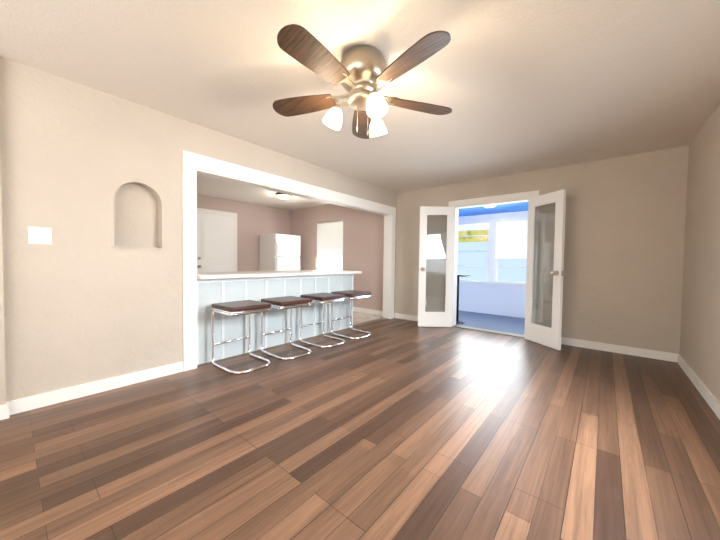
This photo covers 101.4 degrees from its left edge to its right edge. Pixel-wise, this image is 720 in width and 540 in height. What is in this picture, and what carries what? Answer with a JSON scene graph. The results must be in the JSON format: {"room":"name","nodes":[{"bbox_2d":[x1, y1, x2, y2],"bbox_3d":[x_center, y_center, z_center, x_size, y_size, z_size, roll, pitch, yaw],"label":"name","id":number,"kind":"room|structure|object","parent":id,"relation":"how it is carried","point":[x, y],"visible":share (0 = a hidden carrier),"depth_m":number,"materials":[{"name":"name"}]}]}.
{"room":"living room","nodes":[
{"label":"living room","id":0,"kind":"room"},
{"bbox_2d":[0,154,5,404],"bbox_3d":[-2.934,-0.199,1.394,0.190,2.400,1.580,2,2,40],"label":"wall","id":1,"kind":"structure","parent":0,"point":[2,374],"depth_m":1.95,"materials":[{"name":"beige paint"}]},
{"bbox_2d":[0,361,182,419],"bbox_3d":[-2.055,0.937,2.407,0.030,0.095,1.110,2,2,40],"label":"baseboard","id":2,"kind":"structure","parent":1,"relation":"attached to","point":[12,407],"depth_m":2.29,"materials":[{"name":"white paint"}]},
{"bbox_2d":[0,57,396,401],"bbox_3d":[-0.905,-0.244,3.868,0.140,2.400,4.820,2,2,40],"label":"wall","id":3,"kind":"structure","parent":0,"point":[91,177],"depth_m":2.32,"materials":[{"name":"beige paint"}]},
{"bbox_2d":[28,226,51,243],"bbox_3d":[-2.277,-0.245,2.098,0.016,0.120,0.115,2,2,40],"label":"switch plate","id":4,"kind":"object","parent":3,"relation":"attached to","point":[39,235],"visible":1,"depth_m":2.10,"materials":[{"name":"white plastic"}]},
{"bbox_2d":[113,246,163,249],"bbox_3d":[-1.944,-0.193,2.581,0.112,0.015,0.360,2,2,40],"label":"trim","id":5,"kind":"structure","parent":3,"relation":"attached to","point":[137,247],"depth_m":2.53,"materials":[{"name":"beige paint"}]},
{"bbox_2d":[182,150,395,370],"bbox_3d":[-0.577,-0.104,4.268,0.188,2.105,3.666,2,2,40],"label":"door frame","id":6,"kind":"structure","parent":3,"relation":"attached to","point":[194,165],"depth_m":3.09,"materials":[{"name":"white paint"}]},
{"bbox_2d":[353,318,387,326],"bbox_3d":[0.208,0.926,5.266,0.150,0.008,0.920,2,2,40],"label":"sill","id":7,"kind":"structure","parent":3,"relation":"attached to","point":[369,322],"depth_m":5.19,"materials":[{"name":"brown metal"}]},
{"bbox_2d":[197,194,290,270],"bbox_3d":[-3.177,-0.347,6.293,0.140,2.400,4.000,2,2,40],"label":"wall","id":8,"kind":"structure","parent":0,"point":[255,222],"depth_m":6.90,"materials":[{"name":"paint"}]},
{"bbox_2d":[197,208,236,271],"bbox_3d":[-3.063,-0.204,6.253,0.090,2.120,0.980,2,2,40],"label":"entry door","id":9,"kind":"structure","parent":8,"relation":"in","point":[216,241],"depth_m":6.26,"materials":[{"name":"white paint"}]},
{"bbox_2d":[0,310,719,539],"bbox_3d":[-0.387,1.001,3.609,7.940,0.060,8.490,2,2,40],"label":"floor","id":10,"kind":"structure","parent":0,"point":[396,429],"depth_m":1.70,"materials":[{"name":"laminate"}]},
{"bbox_2d":[211,300,270,373],"bbox_3d":[-1.198,0.661,3.028,0.506,0.632,0.448,2,2,40],"label":"bar stool","id":11,"kind":"object","parent":10,"relation":"on","point":[243,307],"visible":1,"depth_m":2.98,"materials":[{"name":"silver metal"}]},
{"bbox_2d":[197,270,361,364],"bbox_3d":[-1.049,0.486,4.077,0.735,0.925,2.484,2,2,40],"label":"bar counter","id":12,"kind":"object","parent":10,"relation":"on","point":[217,287],"depth_m":3.58,"materials":[{"name":"white"}]},
{"bbox_2d":[259,234,299,270],"bbox_3d":[-1.921,0.006,7.108,0.690,1.680,0.710,2,2,40],"label":"fridge","id":13,"kind":"object","parent":10,"relation":"on","point":[279,252],"visible":0.58,"depth_m":6.85,"materials":[{"name":"white metal"}]},
{"bbox_2d":[260,296,311,359],"bbox_3d":[-0.836,0.654,3.446,0.503,0.632,0.445,2,2,40],"label":"bar stool","id":14,"kind":"object","parent":10,"relation":"on","point":[286,302],"visible":0.9,"depth_m":3.40,"materials":[{"name":"silver metal"}]},
{"bbox_2d":[300,292,344,347],"bbox_3d":[-0.469,0.646,3.902,0.503,0.632,0.445,2,2,40],"label":"bar stool","id":15,"kind":"object","parent":10,"relation":"on","point":[323,298],"visible":0.9,"depth_m":3.84,"materials":[{"name":"silver metal"}]},
{"bbox_2d":[331,290,370,338],"bbox_3d":[-0.103,0.638,4.327,0.508,0.632,0.451,2,2,40],"label":"bar stool","id":16,"kind":"object","parent":10,"relation":"on","point":[350,295],"visible":0.9,"depth_m":4.28,"materials":[{"name":"silver metal"}]},
{"bbox_2d":[456,275,470,323],"bbox_3d":[1.772,0.520,5.335,0.340,0.866,0.280,2,2,40],"label":"pedestal table","id":17,"kind":"object","parent":10,"relation":"on","point":[457,313],"visible":0.69,"depth_m":5.32,"materials":[{"name":"black metal"}]},
{"bbox_2d":[0,0,719,209],"bbox_3d":[-1.159,-1.473,3.029,7.350,0.100,6.680,2,2,40],"label":"ceiling","id":18,"kind":"structure","parent":0,"point":[518,86],"depth_m":2.06,"materials":[{"name":"paint"}]},
{"bbox_2d":[276,192,291,199],"bbox_3d":[-1.514,-1.450,5.864,0.320,0.124,0.320,2,2,40],"label":"kitchen ceiling light","id":19,"kind":"object","parent":18,"relation":"attached to","point":[282,196],"visible":0.92,"depth_m":5.77,"materials":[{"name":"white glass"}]},
{"bbox_2d":[273,24,451,138],"bbox_3d":[-0.001,-1.126,1.883,1.271,0.495,1.241,2,2,40],"label":"ceiling fan","id":20,"kind":"object","parent":18,"relation":"hanging from","point":[362,74],"visible":1,"depth_m":1.79,"materials":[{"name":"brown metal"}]},
{"bbox_2d":[290,146,688,353],"bbox_3d":[0.917,-0.270,5.578,7.350,2.400,0.140,2,2,40],"label":"wall","id":21,"kind":"structure","parent":0,"point":[625,217],"depth_m":3.79,"materials":[{"name":"beige paint"}]},
{"bbox_2d":[317,220,341,269],"bbox_3d":[-0.707,-0.536,6.875,0.960,1.190,0.120,2,2,40],"label":"window","id":22,"kind":"structure","parent":21,"relation":"in","point":[319,253],"depth_m":7.14,"materials":[{"name":"white paint"}]},
{"bbox_2d":[316,220,342,269],"bbox_3d":[-0.712,-0.567,6.868,0.880,1.108,0.035,2,2,40],"label":"window blind","id":23,"kind":"object","parent":22,"relation":"attached to","point":[332,260],"visible":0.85,"depth_m":6.84,"materials":[{"name":"white paint"}]},
{"bbox_2d":[353,307,382,315],"bbox_3d":[-0.650,0.825,6.803,3.160,0.095,0.014,2,2,40],"label":"baseboard","id":24,"kind":"structure","parent":21,"relation":"attached to","point":[357,309],"depth_m":6.11,"materials":[{"name":"white paint"}]},
{"bbox_2d":[394,313,417,320],"bbox_3d":[1.071,0.892,5.371,1.040,0.095,0.014,2,2,40],"label":"baseboard","id":25,"kind":"structure","parent":21,"relation":"attached to","point":[397,315],"depth_m":5.53,"materials":[{"name":"white paint"}]},
{"bbox_2d":[418,206,454,326],"bbox_3d":[1.249,-0.051,4.899,0.477,1.995,0.414,2,2,40],"label":"french door","id":26,"kind":"structure","parent":21,"relation":"in","point":[438,318],"depth_m":4.89,"materials":[{"name":"white paint"}]},
{"bbox_2d":[452,325,523,337],"bbox_3d":[2.030,0.967,4.673,1.100,0.012,0.160,2,2,40],"label":"sill","id":27,"kind":"structure","parent":21,"relation":"attached to","point":[491,331],"depth_m":4.62,"materials":[{"name":"white wood"}]},
{"bbox_2d":[449,190,539,325],"bbox_3d":[2.044,-0.082,4.641,1.320,2.110,0.182,2,2,40],"label":"door frame","id":28,"kind":"structure","parent":21,"relation":"attached to","point":[496,200],"depth_m":4.64,"materials":[{"name":"white paint"}]},
{"bbox_2d":[524,189,565,349],"bbox_3d":[2.443,-0.005,3.909,0.482,1.995,0.408,2,2,40],"label":"french door","id":29,"kind":"structure","parent":21,"relation":"in","point":[548,336],"depth_m":3.85,"materials":[{"name":"white paint"}]},
{"bbox_2d":[561,337,675,361],"bbox_3d":[3.022,0.966,3.746,1.380,0.095,0.014,2,2,40],"label":"baseboard","id":30,"kind":"structure","parent":21,"relation":"attached to","point":[653,354],"depth_m":3.60,"materials":[{"name":"white paint"}]},
{"bbox_2d":[456,211,527,317],"bbox_3d":[3.374,-0.244,5.848,5.300,2.400,0.200,2,2,40],"label":"wall","id":31,"kind":"structure","parent":0,"point":[500,299],"depth_m":6.19,"materials":[{"name":"white paint"}]},
{"bbox_2d":[457,217,527,285],"bbox_3d":[3.206,-0.372,5.872,5.395,1.350,0.095,2,2,40],"label":"window","id":32,"kind":"structure","parent":31,"relation":"in","point":[492,266],"depth_m":6.20,"materials":[{"name":"white paint"}]},
{"bbox_2d":[458,221,489,231],"bbox_3d":[2.481,-0.941,6.430,0.665,0.186,0.030,2,2,40],"label":"window blind","id":33,"kind":"object","parent":32,"relation":"attached to","point":[471,226],"depth_m":6.42,"materials":[{"name":"white paint"}]},
{"bbox_2d":[496,219,527,259],"bbox_3d":[3.058,-0.612,5.955,0.574,0.800,0.030,2,2,40],"label":"window blind","id":34,"kind":"object","parent":32,"relation":"attached to","point":[501,252],"depth_m":5.95,"materials":[{"name":"white paint"}]},
{"bbox_2d":[459,202,527,216],"bbox_3d":[2.873,-1.297,5.198,5.100,0.350,1.810,2,2,40],"label":"ceiling","id":35,"kind":"structure","parent":0,"point":[507,208],"depth_m":5.91,"materials":[{"name":"blue"}]},
{"bbox_2d":[679,102,719,402],"bbox_3d":[1.638,-0.119,0.814,0.140,2.400,6.540,2,2,40],"label":"wall","id":36,"kind":"structure","parent":0,"point":[699,351],"depth_m":2.61,"materials":[{"name":"beige paint"}]},
{"bbox_2d":[676,354,719,419],"bbox_3d":[1.518,1.032,0.844,0.014,0.095,6.400,2,2,40],"label":"baseboard","id":37,"kind":"structure","parent":36,"relation":"attached to","point":[714,404],"depth_m":2.50,"materials":[{"name":"white paint"}]},
{"label":"outside","id":38,"kind":"structure","parent":0,"visible":0},
{"bbox_2d":[320,220,527,282],"bbox_3d":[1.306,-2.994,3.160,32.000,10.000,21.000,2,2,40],"label":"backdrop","id":39,"kind":"structure","parent":38,"point":[505,274],"depth_m":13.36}
]}

